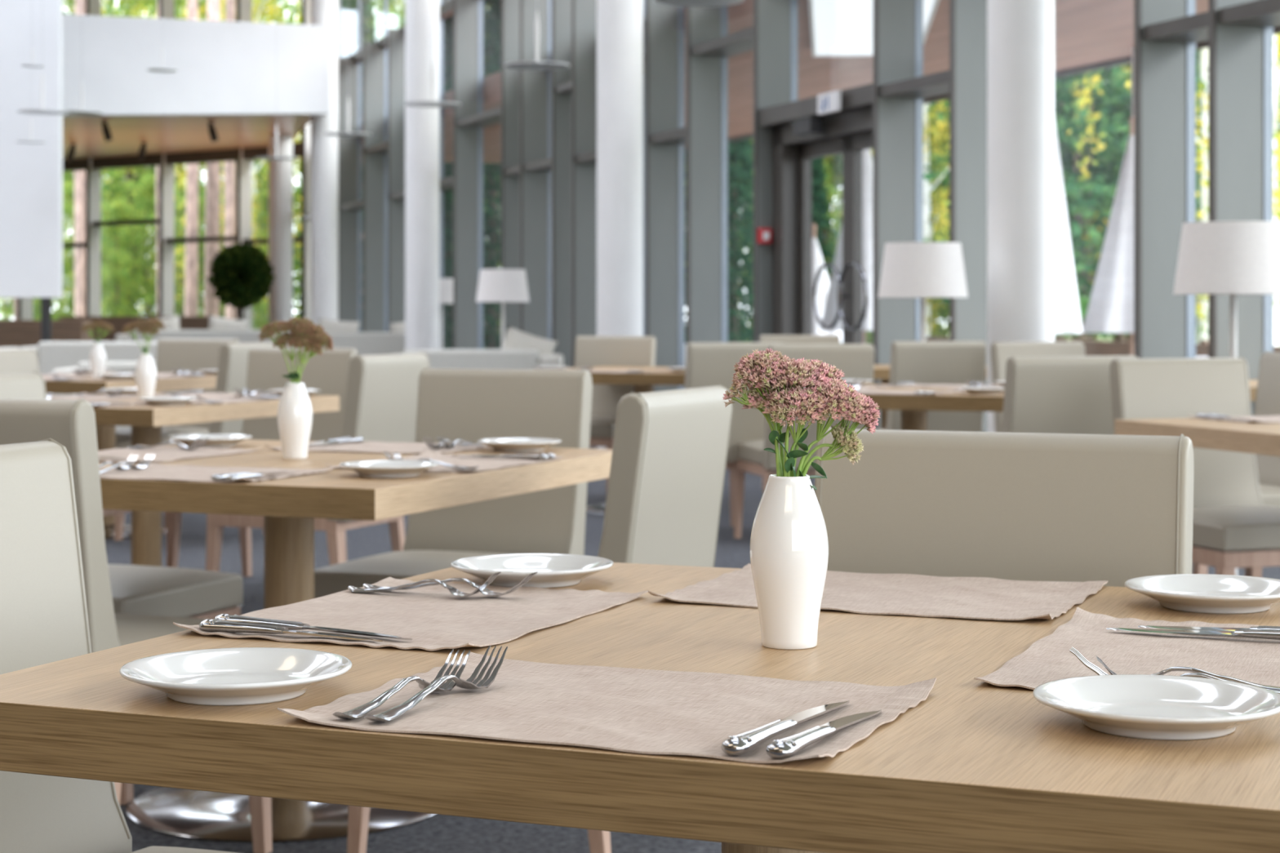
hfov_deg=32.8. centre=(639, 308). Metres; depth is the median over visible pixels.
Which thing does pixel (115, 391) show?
fork
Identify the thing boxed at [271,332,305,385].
stem
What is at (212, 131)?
ceiling spotlight
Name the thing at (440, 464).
fork
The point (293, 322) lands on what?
flower
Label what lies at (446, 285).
floor lamp
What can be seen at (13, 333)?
sideboard
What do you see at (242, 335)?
sofa
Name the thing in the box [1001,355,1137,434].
dining chair
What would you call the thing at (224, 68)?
wall
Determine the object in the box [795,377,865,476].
stem
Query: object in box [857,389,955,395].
placemat
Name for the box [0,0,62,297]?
wall partition
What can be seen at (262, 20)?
leafy tree
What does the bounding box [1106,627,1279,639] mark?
table knife
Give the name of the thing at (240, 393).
fork
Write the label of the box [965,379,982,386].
fork
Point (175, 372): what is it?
fork
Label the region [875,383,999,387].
placemat
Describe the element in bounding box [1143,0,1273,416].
window
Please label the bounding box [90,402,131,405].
table knife
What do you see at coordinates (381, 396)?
dining chair
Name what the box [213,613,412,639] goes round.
table knife
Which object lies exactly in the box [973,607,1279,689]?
placemat
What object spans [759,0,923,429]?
window
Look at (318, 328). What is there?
flower
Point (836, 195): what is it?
leafy tree
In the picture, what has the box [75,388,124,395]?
fork
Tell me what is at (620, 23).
column
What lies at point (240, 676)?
plate
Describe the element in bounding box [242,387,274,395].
fork
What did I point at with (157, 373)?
placemat
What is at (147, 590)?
dining chair
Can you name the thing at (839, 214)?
leafy tree
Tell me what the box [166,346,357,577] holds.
dining chair
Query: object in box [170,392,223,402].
fork
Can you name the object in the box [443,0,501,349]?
fir tree
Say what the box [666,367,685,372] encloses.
plate
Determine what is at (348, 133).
pendant lamp
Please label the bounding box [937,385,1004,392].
placemat
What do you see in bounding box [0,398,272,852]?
dining chair
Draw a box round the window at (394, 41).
[365,25,404,332]
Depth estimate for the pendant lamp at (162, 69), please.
24.00 m
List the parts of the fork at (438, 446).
handle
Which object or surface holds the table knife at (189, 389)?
on the placemat at (181, 394)
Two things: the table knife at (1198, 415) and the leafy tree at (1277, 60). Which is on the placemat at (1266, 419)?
the table knife at (1198, 415)
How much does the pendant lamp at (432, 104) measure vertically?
4.097 m
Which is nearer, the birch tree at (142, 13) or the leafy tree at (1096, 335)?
the leafy tree at (1096, 335)
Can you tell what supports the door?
attached to the window at (897, 24)
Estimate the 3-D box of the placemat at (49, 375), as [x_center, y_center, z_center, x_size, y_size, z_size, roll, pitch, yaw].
[-2.841,0.323,10.608,0.338,0.013,0.452,0,0,23]
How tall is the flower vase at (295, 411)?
0.166 m
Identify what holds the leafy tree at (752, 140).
on the ground
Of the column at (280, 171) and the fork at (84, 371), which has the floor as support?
the column at (280, 171)
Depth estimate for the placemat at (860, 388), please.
9.04 m
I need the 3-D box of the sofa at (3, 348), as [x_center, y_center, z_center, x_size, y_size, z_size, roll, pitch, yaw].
[-6.925,0.710,21.625,1.350,0.740,0.850,0,0,0]
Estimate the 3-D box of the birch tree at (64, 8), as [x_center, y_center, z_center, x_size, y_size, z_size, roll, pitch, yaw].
[-17.698,-5.366,65.975,4.333,13.858,3.376,0,0,-7]
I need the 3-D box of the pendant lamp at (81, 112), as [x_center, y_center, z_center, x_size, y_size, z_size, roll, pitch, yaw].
[-5.899,-3.992,23.000,0.426,3.856,0.426,0,0,0]
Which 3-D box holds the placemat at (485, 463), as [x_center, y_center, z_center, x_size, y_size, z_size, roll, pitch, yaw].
[-0.408,0.323,4.616,0.338,0.013,0.452,0,0,23]
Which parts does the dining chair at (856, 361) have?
leg, seat, leg, seat frame, backrest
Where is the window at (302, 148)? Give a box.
[242,0,310,333]
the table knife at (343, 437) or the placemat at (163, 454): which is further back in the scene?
the table knife at (343, 437)
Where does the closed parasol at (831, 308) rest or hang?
on the terrace
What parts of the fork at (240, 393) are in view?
handle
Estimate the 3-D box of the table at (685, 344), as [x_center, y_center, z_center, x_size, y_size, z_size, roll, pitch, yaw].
[0.420,0.728,21.000,0.820,0.765,0.820,0,0,-19]
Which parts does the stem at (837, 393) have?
stem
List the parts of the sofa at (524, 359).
armrest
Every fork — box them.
[51,368,88,374]
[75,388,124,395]
[79,387,119,395]
[98,453,138,470]
[99,453,155,473]
[128,437,209,450]
[136,436,202,448]
[170,368,195,373]
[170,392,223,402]
[174,392,218,402]
[177,368,201,373]
[233,387,268,395]
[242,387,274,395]
[332,648,470,719]
[347,571,500,597]
[363,571,537,597]
[364,645,507,722]
[382,451,479,469]
[391,452,472,470]
[422,436,472,448]
[435,436,483,448]
[580,364,593,370]
[853,382,859,391]
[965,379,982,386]
[971,379,990,386]
[1069,647,1279,690]
[1096,656,1279,693]
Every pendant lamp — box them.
[15,119,46,143]
[17,71,67,115]
[20,48,44,67]
[65,80,102,115]
[146,0,177,71]
[254,0,297,159]
[324,0,372,136]
[404,57,461,107]
[503,10,570,70]
[654,0,744,6]
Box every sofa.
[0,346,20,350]
[19,341,157,396]
[115,329,288,347]
[290,332,404,355]
[394,349,563,369]
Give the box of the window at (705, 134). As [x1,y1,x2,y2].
[649,4,728,345]
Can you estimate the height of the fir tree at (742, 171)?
5.115 m
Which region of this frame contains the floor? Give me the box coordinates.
[105,446,1279,852]
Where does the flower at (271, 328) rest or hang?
in the flower vase at (295, 411)
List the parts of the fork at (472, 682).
handle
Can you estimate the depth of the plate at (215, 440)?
5.16 m
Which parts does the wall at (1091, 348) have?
post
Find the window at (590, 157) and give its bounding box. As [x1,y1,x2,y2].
[575,0,644,336]
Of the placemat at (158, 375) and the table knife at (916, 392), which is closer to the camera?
the table knife at (916, 392)
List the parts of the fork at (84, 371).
handle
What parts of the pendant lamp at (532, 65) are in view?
stem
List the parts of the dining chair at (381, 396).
leg, seat frame, leg, backrest, leg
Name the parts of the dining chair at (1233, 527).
backrest, leg, seat frame, seat, leg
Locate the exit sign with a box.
[817,89,840,114]
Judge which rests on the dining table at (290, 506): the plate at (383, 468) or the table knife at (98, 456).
the plate at (383, 468)
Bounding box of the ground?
[934,325,1112,341]
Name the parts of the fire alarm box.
push plate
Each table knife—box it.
[53,377,88,380]
[58,377,75,380]
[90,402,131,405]
[97,456,128,459]
[159,373,199,376]
[163,389,195,393]
[163,389,203,394]
[199,618,382,642]
[210,471,287,480]
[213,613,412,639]
[220,395,274,399]
[226,472,294,480]
[308,436,351,444]
[308,436,364,446]
[451,453,548,459]
[471,453,555,458]
[632,369,653,372]
[720,700,849,755]
[766,709,881,759]
[887,381,905,385]
[894,381,914,385]
[914,391,936,394]
[923,391,939,394]
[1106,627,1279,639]
[1137,626,1279,631]
[1195,413,1234,420]
[1206,413,1250,420]
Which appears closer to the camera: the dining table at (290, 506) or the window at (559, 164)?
the dining table at (290, 506)
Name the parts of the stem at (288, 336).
stem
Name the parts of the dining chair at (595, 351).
seat frame, seat, leg, backrest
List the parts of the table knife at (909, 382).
handle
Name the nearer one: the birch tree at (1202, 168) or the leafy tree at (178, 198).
the birch tree at (1202, 168)
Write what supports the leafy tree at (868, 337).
on the ground
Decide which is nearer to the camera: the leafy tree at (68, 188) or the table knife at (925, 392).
the table knife at (925, 392)
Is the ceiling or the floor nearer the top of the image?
the ceiling
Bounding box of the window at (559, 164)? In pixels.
[523,0,571,368]
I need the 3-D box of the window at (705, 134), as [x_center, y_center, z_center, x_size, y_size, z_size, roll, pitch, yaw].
[0.371,-2.420,17.086,0.332,7.000,0.954,0,0,-19]
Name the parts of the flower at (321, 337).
stem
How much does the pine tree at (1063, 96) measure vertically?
13.044 m
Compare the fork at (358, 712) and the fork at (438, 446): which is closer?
the fork at (358, 712)
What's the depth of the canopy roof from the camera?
19.27 m
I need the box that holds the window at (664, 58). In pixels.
[643,0,684,391]
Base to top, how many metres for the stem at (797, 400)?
0.106 m
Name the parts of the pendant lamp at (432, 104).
stem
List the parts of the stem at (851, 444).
stem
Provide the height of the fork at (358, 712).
0.031 m
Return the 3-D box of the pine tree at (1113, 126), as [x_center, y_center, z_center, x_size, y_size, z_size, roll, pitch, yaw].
[7.098,-5.684,33.989,6.108,14.493,5.988,0,0,-26]
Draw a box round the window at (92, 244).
[62,0,101,316]
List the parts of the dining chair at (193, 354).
seat, leg, backrest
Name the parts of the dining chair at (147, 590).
backrest, leg, seat, seat frame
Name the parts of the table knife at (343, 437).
blade, handle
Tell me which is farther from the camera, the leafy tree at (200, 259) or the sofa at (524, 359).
the leafy tree at (200, 259)
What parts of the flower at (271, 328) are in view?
stem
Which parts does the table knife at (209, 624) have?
handle, blade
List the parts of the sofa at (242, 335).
armrest, backrest, armrest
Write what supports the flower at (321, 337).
in the flower vase at (295, 411)
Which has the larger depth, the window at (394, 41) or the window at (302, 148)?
the window at (302, 148)
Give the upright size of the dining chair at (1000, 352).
0.925 m
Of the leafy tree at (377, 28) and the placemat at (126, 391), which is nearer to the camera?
the placemat at (126, 391)
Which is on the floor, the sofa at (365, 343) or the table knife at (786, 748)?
the sofa at (365, 343)
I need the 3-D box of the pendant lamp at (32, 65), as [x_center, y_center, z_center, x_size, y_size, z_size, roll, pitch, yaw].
[-5.301,-4.017,19.000,0.209,3.806,0.209,0,0,0]
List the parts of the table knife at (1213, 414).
handle, blade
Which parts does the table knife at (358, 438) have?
blade, handle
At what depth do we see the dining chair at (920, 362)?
10.54 m
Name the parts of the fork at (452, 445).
handle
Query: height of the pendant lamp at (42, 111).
4.165 m
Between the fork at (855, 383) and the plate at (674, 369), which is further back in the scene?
the plate at (674, 369)
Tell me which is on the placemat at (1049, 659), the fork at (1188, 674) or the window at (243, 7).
the fork at (1188, 674)
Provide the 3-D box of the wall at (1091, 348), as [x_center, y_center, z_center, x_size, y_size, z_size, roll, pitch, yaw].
[6.453,0.770,15.037,0.161,0.980,21.000,0,0,-19]
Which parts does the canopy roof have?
post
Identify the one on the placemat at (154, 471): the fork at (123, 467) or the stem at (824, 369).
the fork at (123, 467)
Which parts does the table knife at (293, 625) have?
handle, blade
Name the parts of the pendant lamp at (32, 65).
stem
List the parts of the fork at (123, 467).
handle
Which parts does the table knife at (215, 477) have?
handle, blade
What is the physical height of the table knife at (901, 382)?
0.013 m
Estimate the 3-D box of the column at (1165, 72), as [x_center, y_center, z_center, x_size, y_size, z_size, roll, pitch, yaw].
[2.267,-2.420,11.569,0.332,7.000,1.954,0,0,-19]
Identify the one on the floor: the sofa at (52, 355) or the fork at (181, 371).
the sofa at (52, 355)
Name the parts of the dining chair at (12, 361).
backrest, seat frame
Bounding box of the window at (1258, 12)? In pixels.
[1218,0,1279,26]
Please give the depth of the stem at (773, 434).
2.13 m
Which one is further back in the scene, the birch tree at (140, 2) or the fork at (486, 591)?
the birch tree at (140, 2)
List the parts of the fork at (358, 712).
handle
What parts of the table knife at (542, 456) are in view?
blade, handle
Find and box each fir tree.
[293,0,377,332]
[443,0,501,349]
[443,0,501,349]
[684,137,753,343]
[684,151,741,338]
[811,156,842,343]
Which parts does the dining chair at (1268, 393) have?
leg, backrest, seat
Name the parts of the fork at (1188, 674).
handle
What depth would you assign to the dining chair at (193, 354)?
11.40 m
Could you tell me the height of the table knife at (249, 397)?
0.013 m
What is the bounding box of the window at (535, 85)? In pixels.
[504,0,551,340]
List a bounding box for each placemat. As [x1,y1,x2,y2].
[41,372,91,377]
[43,377,103,381]
[46,392,156,400]
[88,401,149,407]
[97,444,262,462]
[99,462,334,482]
[108,372,203,375]
[132,373,208,378]
[134,395,280,404]
[136,392,276,397]
[173,577,648,651]
[264,441,489,453]
[277,652,936,763]
[324,449,563,472]
[588,368,663,373]
[648,564,1107,620]
[843,379,873,386]
[848,385,892,390]
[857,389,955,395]
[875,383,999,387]
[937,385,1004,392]
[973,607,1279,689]
[1186,413,1279,422]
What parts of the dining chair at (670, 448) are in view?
leg, leg, backrest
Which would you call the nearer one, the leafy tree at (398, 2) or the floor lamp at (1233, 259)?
the floor lamp at (1233, 259)
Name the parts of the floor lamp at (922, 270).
lamp shade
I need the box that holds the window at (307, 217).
[303,0,342,220]
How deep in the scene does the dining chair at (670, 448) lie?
4.18 m
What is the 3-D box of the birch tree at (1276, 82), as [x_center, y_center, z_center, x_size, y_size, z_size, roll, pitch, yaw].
[8.820,-5.366,29.934,4.333,13.858,3.376,0,0,42]
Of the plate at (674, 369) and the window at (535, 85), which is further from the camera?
the window at (535, 85)
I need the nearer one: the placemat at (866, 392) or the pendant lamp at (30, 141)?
the placemat at (866, 392)
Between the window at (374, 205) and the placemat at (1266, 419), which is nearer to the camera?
the placemat at (1266, 419)
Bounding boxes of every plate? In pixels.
[71,368,111,374]
[96,373,134,380]
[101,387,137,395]
[119,647,351,706]
[138,396,196,405]
[168,433,252,448]
[196,368,217,375]
[267,388,319,396]
[339,459,439,477]
[450,553,613,588]
[477,437,561,452]
[533,366,569,369]
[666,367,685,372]
[959,386,1004,394]
[993,380,1004,386]
[1032,674,1279,740]
[1124,573,1279,613]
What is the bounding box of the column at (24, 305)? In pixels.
[17,297,32,319]
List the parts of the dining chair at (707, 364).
seat frame, leg, backrest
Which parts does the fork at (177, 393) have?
handle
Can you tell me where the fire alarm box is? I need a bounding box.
[757,227,772,244]
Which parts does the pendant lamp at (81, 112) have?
stem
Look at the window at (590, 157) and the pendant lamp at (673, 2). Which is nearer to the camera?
the pendant lamp at (673, 2)
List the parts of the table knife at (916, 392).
handle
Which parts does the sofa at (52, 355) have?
armrest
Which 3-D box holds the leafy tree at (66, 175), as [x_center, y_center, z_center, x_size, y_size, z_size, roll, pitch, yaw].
[-15.460,-5.069,60.141,6.008,13.268,6.158,0,0,-16]
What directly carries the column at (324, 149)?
on the floor
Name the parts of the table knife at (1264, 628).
handle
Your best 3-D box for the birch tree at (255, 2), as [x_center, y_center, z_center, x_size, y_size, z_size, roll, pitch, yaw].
[-9.352,-5.366,51.890,3.376,13.858,4.333,0,0,15]
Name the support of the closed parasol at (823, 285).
on the terrace
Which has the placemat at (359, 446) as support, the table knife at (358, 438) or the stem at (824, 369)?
the table knife at (358, 438)
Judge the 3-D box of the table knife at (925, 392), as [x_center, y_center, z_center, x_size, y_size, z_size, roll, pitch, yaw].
[1.129,0.321,8.371,0.021,0.013,0.210,0,0,25]
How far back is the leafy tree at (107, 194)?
56.65 m
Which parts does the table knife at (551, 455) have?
blade, handle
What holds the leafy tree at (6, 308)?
on the ground
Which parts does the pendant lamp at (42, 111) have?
stem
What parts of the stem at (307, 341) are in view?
stem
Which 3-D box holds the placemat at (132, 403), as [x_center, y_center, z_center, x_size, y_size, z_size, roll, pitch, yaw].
[-1.943,0.323,7.466,0.452,0.013,0.338,0,0,23]
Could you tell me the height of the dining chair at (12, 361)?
0.925 m
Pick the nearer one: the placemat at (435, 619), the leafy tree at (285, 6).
the placemat at (435, 619)
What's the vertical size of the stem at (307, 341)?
0.122 m
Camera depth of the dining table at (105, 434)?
10.27 m
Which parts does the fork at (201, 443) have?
handle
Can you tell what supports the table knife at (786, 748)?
on the placemat at (624, 709)
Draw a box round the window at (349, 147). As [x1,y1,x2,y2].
[338,0,361,332]
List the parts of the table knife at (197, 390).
handle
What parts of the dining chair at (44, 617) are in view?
backrest, seat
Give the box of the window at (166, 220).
[92,0,174,316]
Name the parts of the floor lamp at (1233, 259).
lamp shade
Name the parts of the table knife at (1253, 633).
blade, handle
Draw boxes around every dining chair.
[0,348,131,515]
[0,371,242,805]
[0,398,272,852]
[0,438,235,852]
[51,360,155,429]
[114,342,285,540]
[115,337,239,525]
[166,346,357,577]
[205,351,430,572]
[314,367,592,598]
[346,384,733,852]
[574,335,655,496]
[684,341,784,526]
[733,343,874,538]
[760,334,839,490]
[814,426,1194,586]
[885,340,986,431]
[990,341,1084,431]
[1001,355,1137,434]
[1109,356,1279,577]
[1192,351,1279,573]
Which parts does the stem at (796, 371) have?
stem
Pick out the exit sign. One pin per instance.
(828, 102)
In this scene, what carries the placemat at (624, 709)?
on the dining table at (976, 766)
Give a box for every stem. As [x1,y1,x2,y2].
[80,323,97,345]
[92,320,104,342]
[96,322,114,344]
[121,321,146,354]
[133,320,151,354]
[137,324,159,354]
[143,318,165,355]
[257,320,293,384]
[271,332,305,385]
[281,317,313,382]
[288,335,322,382]
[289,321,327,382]
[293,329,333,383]
[722,379,782,476]
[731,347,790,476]
[742,382,801,476]
[754,357,824,476]
[762,384,831,476]
[789,357,848,476]
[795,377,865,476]
[800,391,880,489]
[802,422,864,478]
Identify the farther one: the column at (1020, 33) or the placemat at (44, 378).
the column at (1020, 33)
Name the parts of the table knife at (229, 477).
handle, blade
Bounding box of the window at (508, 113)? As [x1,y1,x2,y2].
[456,0,519,340]
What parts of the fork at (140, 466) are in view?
handle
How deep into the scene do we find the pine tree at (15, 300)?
43.86 m
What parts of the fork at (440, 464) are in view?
handle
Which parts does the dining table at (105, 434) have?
plate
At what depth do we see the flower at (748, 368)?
2.12 m
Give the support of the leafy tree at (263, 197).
on the ground
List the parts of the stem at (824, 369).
stem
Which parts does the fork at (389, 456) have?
handle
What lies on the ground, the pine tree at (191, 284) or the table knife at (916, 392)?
the pine tree at (191, 284)
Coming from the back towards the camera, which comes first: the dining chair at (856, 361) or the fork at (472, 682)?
the dining chair at (856, 361)
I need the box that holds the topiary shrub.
[206,240,275,319]
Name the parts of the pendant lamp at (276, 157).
stem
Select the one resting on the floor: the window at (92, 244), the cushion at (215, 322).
the window at (92, 244)
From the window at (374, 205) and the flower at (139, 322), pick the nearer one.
the flower at (139, 322)
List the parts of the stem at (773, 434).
stem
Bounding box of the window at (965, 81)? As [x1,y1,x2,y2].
[880,0,986,431]
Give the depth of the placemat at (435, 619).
2.33 m
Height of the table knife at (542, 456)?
0.013 m
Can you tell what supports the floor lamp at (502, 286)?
on the floor
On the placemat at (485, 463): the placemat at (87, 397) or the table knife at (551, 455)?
the table knife at (551, 455)
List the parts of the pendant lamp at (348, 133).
stem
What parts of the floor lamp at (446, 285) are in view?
lamp shade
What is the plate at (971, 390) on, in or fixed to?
on the dining table at (913, 409)
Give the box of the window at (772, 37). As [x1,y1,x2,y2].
[691,0,797,342]
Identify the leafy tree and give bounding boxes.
[0,297,40,319]
[1,0,140,319]
[32,196,74,319]
[35,179,121,319]
[36,0,179,319]
[66,0,257,316]
[71,0,225,315]
[72,198,155,316]
[101,172,185,316]
[121,0,301,315]
[137,189,223,317]
[140,0,301,328]
[174,172,268,317]
[219,186,301,329]
[224,0,394,324]
[255,0,484,286]
[366,0,501,238]
[377,4,501,335]
[684,110,946,337]
[684,139,841,342]
[729,114,949,343]
[750,158,841,275]
[817,106,949,337]
[866,182,949,344]
[1062,224,1115,341]
[1197,34,1279,302]
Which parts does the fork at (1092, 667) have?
handle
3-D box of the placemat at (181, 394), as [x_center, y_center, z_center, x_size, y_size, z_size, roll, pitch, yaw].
[-1.622,0.323,8.256,0.452,0.013,0.338,0,0,23]
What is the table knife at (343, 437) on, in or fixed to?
on the placemat at (359, 446)
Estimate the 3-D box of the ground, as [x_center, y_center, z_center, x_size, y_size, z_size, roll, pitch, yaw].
[10.000,1.370,65.000,200.000,0.220,190.000,0,0,0]
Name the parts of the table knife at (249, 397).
blade, handle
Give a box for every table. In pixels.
[0,562,1279,852]
[44,372,217,539]
[87,392,339,607]
[98,439,612,842]
[564,366,685,514]
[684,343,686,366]
[755,384,1004,430]
[873,364,986,429]
[1114,417,1279,456]
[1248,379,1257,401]
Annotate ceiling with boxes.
[62,115,310,159]
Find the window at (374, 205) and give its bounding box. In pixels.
[340,0,388,332]
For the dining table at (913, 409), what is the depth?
8.30 m
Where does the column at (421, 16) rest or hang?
on the floor
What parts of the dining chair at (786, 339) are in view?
backrest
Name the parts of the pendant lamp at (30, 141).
stem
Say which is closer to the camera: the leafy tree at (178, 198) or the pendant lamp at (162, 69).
the pendant lamp at (162, 69)
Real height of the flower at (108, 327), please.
0.116 m
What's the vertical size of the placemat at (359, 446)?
0.013 m
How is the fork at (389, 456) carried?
on the placemat at (485, 463)
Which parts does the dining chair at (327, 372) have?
leg, leg, backrest, leg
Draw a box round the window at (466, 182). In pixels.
[439,0,483,349]
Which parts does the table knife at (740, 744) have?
handle, blade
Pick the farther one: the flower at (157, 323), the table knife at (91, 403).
the flower at (157, 323)
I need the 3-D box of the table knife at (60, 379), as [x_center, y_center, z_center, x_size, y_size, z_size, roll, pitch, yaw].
[-2.590,0.321,9.982,0.021,0.013,0.210,0,0,25]
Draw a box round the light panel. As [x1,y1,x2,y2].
[808,0,939,56]
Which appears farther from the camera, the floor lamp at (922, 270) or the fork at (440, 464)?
the floor lamp at (922, 270)
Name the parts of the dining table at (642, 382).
plate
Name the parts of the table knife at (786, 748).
handle, blade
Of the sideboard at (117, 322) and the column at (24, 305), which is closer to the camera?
the sideboard at (117, 322)
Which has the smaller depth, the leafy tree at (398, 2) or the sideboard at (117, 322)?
the sideboard at (117, 322)
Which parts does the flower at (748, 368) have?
stem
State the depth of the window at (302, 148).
32.22 m
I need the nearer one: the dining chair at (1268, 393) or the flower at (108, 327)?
the dining chair at (1268, 393)
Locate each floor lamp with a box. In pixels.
[439,278,453,349]
[475,269,529,349]
[878,241,968,341]
[1173,221,1279,575]
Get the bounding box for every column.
[17,297,32,319]
[268,133,293,333]
[310,0,338,325]
[404,0,439,350]
[596,0,643,448]
[986,0,1054,431]
[1133,0,1195,358]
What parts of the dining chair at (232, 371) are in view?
leg, seat, backrest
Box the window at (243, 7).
[164,0,252,329]
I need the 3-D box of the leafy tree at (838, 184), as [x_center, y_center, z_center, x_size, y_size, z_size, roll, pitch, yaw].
[4.282,-5.069,44.288,6.008,13.268,6.158,0,0,10]
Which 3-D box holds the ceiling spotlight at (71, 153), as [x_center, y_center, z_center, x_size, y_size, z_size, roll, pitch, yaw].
[-8.445,-2.313,32.300,0.138,0.254,0.100,0,0,0]
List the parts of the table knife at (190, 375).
handle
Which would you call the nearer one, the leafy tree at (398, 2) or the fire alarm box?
the fire alarm box
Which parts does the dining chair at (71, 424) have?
backrest, leg, seat, leg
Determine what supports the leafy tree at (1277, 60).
on the ground
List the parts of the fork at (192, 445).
handle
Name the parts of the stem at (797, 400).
stem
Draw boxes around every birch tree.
[0,3,102,312]
[62,0,185,315]
[114,4,205,309]
[174,0,301,329]
[185,9,296,186]
[870,99,949,336]
[1067,35,1279,343]
[1124,33,1279,346]
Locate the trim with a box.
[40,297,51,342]
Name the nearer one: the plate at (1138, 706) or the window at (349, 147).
the plate at (1138, 706)
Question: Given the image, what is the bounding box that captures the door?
[772,106,872,343]
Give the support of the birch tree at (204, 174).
on the ground
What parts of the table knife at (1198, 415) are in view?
handle, blade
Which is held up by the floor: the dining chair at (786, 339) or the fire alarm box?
the dining chair at (786, 339)
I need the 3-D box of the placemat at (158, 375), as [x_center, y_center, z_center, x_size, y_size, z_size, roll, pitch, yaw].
[-2.330,0.323,10.397,0.338,0.013,0.452,0,0,22]
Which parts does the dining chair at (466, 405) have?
seat, backrest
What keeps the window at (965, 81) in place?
on the floor
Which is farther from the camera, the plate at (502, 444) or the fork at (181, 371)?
the fork at (181, 371)
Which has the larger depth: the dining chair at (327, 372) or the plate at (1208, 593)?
the dining chair at (327, 372)
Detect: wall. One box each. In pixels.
[62,13,329,116]
[925,336,1279,356]
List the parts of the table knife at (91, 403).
handle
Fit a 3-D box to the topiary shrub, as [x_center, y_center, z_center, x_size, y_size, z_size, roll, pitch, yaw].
[-5.345,0.078,29.203,0.901,2.003,0.915,0,0,37]
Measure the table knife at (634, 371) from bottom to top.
0.013 m
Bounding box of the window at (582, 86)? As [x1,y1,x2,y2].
[555,0,596,368]
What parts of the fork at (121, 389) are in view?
handle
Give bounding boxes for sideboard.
[0,320,92,347]
[59,316,208,341]
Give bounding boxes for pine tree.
[13,297,17,319]
[74,0,85,316]
[155,0,158,316]
[184,0,199,316]
[204,0,220,316]
[223,0,235,319]
[361,0,366,328]
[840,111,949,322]
[923,57,1207,341]
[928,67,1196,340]
[1054,49,1279,342]
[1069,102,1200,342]
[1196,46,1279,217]
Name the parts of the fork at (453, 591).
handle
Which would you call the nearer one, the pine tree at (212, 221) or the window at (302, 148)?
the window at (302, 148)
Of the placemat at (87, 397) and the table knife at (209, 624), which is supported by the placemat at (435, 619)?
the table knife at (209, 624)
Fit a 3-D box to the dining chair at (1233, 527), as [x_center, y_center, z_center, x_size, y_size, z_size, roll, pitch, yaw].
[1.814,0.618,6.676,0.480,0.925,0.638,0,0,-19]
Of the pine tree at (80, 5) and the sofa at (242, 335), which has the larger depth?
the pine tree at (80, 5)
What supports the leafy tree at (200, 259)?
on the ground
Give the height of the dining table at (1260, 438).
0.750 m
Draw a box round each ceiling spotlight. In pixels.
[66,143,75,160]
[101,121,112,141]
[137,142,146,159]
[208,122,218,142]
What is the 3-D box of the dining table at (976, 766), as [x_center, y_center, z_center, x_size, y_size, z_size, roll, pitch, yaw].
[0.135,0.705,2.154,1.170,0.750,1.120,0,0,22]
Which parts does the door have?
ring handle, ring handle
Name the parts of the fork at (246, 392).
handle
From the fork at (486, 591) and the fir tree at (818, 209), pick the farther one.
the fir tree at (818, 209)
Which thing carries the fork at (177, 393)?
on the placemat at (226, 400)
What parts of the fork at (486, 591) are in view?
handle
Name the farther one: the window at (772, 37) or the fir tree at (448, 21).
the fir tree at (448, 21)
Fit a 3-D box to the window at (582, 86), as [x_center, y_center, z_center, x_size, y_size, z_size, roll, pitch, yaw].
[-0.541,-2.420,19.741,0.332,7.000,0.626,0,0,-19]
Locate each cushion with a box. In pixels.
[143,315,180,329]
[208,315,248,329]
[318,317,359,332]
[388,321,404,332]
[502,325,557,357]
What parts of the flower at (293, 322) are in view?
stem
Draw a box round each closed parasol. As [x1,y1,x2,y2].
[811,222,842,342]
[820,149,872,425]
[1054,118,1082,333]
[1082,115,1133,355]
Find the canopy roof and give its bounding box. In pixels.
[361,0,1279,163]
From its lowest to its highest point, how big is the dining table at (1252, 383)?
0.750 m
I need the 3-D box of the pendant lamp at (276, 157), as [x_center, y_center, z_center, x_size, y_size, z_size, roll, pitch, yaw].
[-4.091,-3.802,24.500,0.478,4.236,0.478,0,0,0]
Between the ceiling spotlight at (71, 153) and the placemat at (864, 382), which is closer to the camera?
the placemat at (864, 382)
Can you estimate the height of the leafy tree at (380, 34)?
13.268 m
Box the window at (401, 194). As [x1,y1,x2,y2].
[390,0,443,349]
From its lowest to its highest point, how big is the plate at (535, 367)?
0.024 m
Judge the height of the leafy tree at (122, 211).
3.980 m
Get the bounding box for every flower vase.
[89,342,106,377]
[134,353,156,400]
[277,382,312,459]
[750,474,828,649]
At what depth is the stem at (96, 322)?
10.23 m
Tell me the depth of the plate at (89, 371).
10.87 m
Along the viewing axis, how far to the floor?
4.91 m
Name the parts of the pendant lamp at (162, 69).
stem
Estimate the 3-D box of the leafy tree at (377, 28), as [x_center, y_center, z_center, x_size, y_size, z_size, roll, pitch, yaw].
[-6.706,-5.069,56.317,6.158,13.268,6.008,0,0,0]
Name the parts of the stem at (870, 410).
stem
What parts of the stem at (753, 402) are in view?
stem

